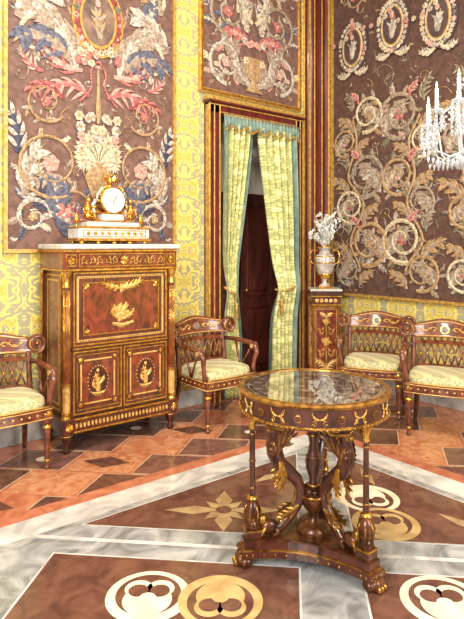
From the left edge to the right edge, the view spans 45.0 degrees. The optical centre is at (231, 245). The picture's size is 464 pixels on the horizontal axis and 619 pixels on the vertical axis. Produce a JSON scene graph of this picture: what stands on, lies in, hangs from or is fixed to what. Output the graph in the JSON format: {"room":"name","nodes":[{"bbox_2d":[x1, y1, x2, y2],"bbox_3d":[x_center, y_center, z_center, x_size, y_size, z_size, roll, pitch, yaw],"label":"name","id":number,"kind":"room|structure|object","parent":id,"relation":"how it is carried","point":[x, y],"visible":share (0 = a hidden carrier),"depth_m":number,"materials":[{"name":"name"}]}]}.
{"room":"historic interior","nodes":[
{"label":"historic interior","id":0,"kind":"room"},
{"bbox_2d":[0,0,297,402],"bbox_3d":[-1.864,-0.975,4.275,7.850,4.950,0.350,0,0,-39],"label":"wall","id":1,"kind":"structure","parent":0,"point":[19,272],"depth_m":5.17,"materials":[{"name":"yellow fabric"}]},
{"bbox_2d":[0,0,178,252],"bbox_3d":[-1.106,-1.595,4.634,1.595,3.310,0.042,0,0,-39],"label":"tapestry","id":2,"kind":"object","parent":1,"relation":"attached to","point":[89,86],"visible":0.9,"depth_m":4.54,"materials":[{"name":"brown fabric"}]},
{"bbox_2d":[0,365,304,447],"bbox_3d":[-1.877,1.407,4.014,7.500,0.185,0.038,0,0,-39],"label":"baseboard","id":3,"kind":"structure","parent":1,"relation":"attached to","point":[189,396],"depth_m":4.30,"materials":[{"name":"grey stone"}]},
{"bbox_2d":[221,123,274,389],"bbox_3d":[0.082,0.100,5.940,1.010,2.800,0.110,0,0,-39],"label":"door","id":4,"kind":"structure","parent":1,"relation":"in","point":[256,287],"depth_m":6.05,"materials":[{"name":"brown wood"}]},
{"bbox_2d":[197,0,302,112],"bbox_3d":[0.223,-2.360,5.710,1.440,1.810,0.042,0,0,-39],"label":"tapestry","id":5,"kind":"object","parent":1,"relation":"attached to","point":[248,50],"visible":1,"depth_m":5.69,"materials":[{"name":"brown fabric"}]},
{"bbox_2d":[203,95,304,402],"bbox_3d":[0.165,0.043,5.821,1.310,2.915,0.400,0,0,-39],"label":"door frame","id":6,"kind":"structure","parent":1,"relation":"attached to","point":[215,107],"depth_m":5.34,"materials":[{"name":"red wood"}]},
{"bbox_2d":[223,113,299,399],"bbox_3d":[0.320,0.113,5.654,1.010,2.735,0.144,0,0,-39],"label":"curtain","id":7,"kind":"object","parent":1,"relation":"hanging from","point":[276,142],"visible":0.91,"depth_m":5.75,"materials":[{"name":"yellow fabric"}]},
{"bbox_2d":[299,0,304,364],"bbox_3d":[0.774,-0.983,6.163,0.065,4.595,0.035,0,0,-39],"label":"trim","id":8,"kind":"structure","parent":1,"relation":"attached to","point":[302,1],"depth_m":6.16,"materials":[{"name":"paint"}]},
{"bbox_2d":[305,0,330,367],"bbox_3d":[0.952,-0.890,6.232,0.310,4.780,0.152,0,0,-39],"label":"trim","id":9,"kind":"structure","parent":1,"relation":"attached to","point":[317,12],"depth_m":6.20,"materials":[{"name":"red wood"}]},
{"bbox_2d":[0,390,463,618],"bbox_3d":[1.476,1.557,-1.378,15.385,0.126,13.340,0,0,-39],"label":"floor","id":10,"kind":"structure","parent":0,"point":[142,518],"depth_m":3.05,"materials":[{"name":"stone"}]},
{"bbox_2d":[0,333,56,469],"bbox_3d":[-1.567,1.067,3.790,0.722,0.878,0.572,0,0,-38],"label":"armchair","id":11,"kind":"object","parent":10,"relation":"on","point":[20,404],"visible":1,"depth_m":3.81,"materials":[{"name":"brown wood"}]},
{"bbox_2d":[38,244,179,454],"bbox_3d":[-0.956,0.746,4.433,1.000,1.508,0.476,0,0,-39],"label":"cabinet","id":12,"kind":"object","parent":10,"relation":"on","point":[107,311],"visible":0.98,"depth_m":4.23,"materials":[{"name":"brown wood"}]},
{"bbox_2d":[66,173,150,243],"bbox_3d":[-0.973,-0.289,4.454,0.633,0.559,0.229,0,0,-39],"label":"mantel clock","id":13,"kind":"object","parent":12,"relation":"on","point":[109,224],"visible":0.99,"depth_m":4.38,"materials":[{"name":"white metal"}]},
{"bbox_2d":[175,315,258,433],"bbox_3d":[-0.162,1.067,4.787,0.737,0.878,0.583,0,0,-40],"label":"armchair","id":14,"kind":"object","parent":10,"relation":"on","point":[208,374],"visible":0.85,"depth_m":4.76,"materials":[{"name":"brown wood"}]},
{"bbox_2d":[232,368,391,594],"bbox_3d":[0.378,1.085,2.701,0.763,0.830,0.730,0,0,-9],"label":"table","id":15,"kind":"object","parent":10,"relation":"on","point":[321,403],"visible":1,"depth_m":2.59,"materials":[{"name":"wood"}]},
{"bbox_2d":[307,287,343,369],"bbox_3d":[0.968,0.975,5.847,0.344,1.050,0.344,0,0,3],"label":"pedestal stand","id":16,"kind":"object","parent":10,"relation":"on","point":[325,304],"visible":0.85,"depth_m":5.71,"materials":[{"name":"brown wood"}]},
{"bbox_2d":[308,211,340,288],"bbox_3d":[0.972,0.047,5.860,0.366,0.806,0.281,0,0,-11],"label":"urn","id":17,"kind":"object","parent":16,"relation":"on","point":[324,262],"visible":1,"depth_m":5.80,"materials":[{"name":"white ceramic"}]},
{"bbox_2d":[335,310,415,419],"bbox_3d":[1.295,1.067,5.116,0.722,0.878,0.572,0,0,21],"label":"armchair","id":18,"kind":"object","parent":10,"relation":"on","point":[381,365],"visible":0.76,"depth_m":5.21,"materials":[{"name":"brown wood"}]},
{"bbox_2d":[399,318,463,435],"bbox_3d":[1.704,1.067,4.532,0.722,0.878,0.572,0,0,25],"label":"armchair","id":19,"kind":"object","parent":10,"relation":"on","point":[445,380],"visible":1,"depth_m":4.65,"materials":[{"name":"brown wood"}]},
{"bbox_2d":[340,296,463,371],"bbox_3d":[3.521,-0.975,3.584,0.350,4.950,7.500,0,0,-39],"label":"wall","id":20,"kind":"structure","parent":0,"point":[421,312],"depth_m":5.54,"materials":[{"name":"yellow fabric"}]},
{"bbox_2d":[330,0,463,305],"bbox_3d":[2.140,-1.350,4.964,0.056,3.800,3.733,0,0,-39],"label":"tapestry","id":21,"kind":"object","parent":20,"relation":"attached to","point":[400,234],"visible":0.95,"depth_m":5.58,"materials":[{"name":"brown fabric"}]},
{"bbox_2d":[382,378,463,411],"bbox_3d":[3.370,1.407,3.462,0.038,0.185,7.500,0,0,-39],"label":"baseboard","id":22,"kind":"structure","parent":20,"relation":"attached to","point":[452,403],"depth_m":5.22,"materials":[{"name":"grey stone"}]},
{"bbox_3d":[0.496,-3.550,1.361,7.850,0.200,7.850,0,0,-39],"label":"ceiling","id":23,"kind":"structure","parent":0,"visible":0},
{"bbox_2d":[420,70,463,170],"bbox_3d":[1.421,-1.881,3.201,0.653,3.058,0.741,0,0,-39],"label":"chandelier","id":24,"kind":"object","parent":23,"relation":"hanging from","point":[430,135],"visible":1,"depth_m":3.18,"materials":[{"name":"clear glass"}]}
]}

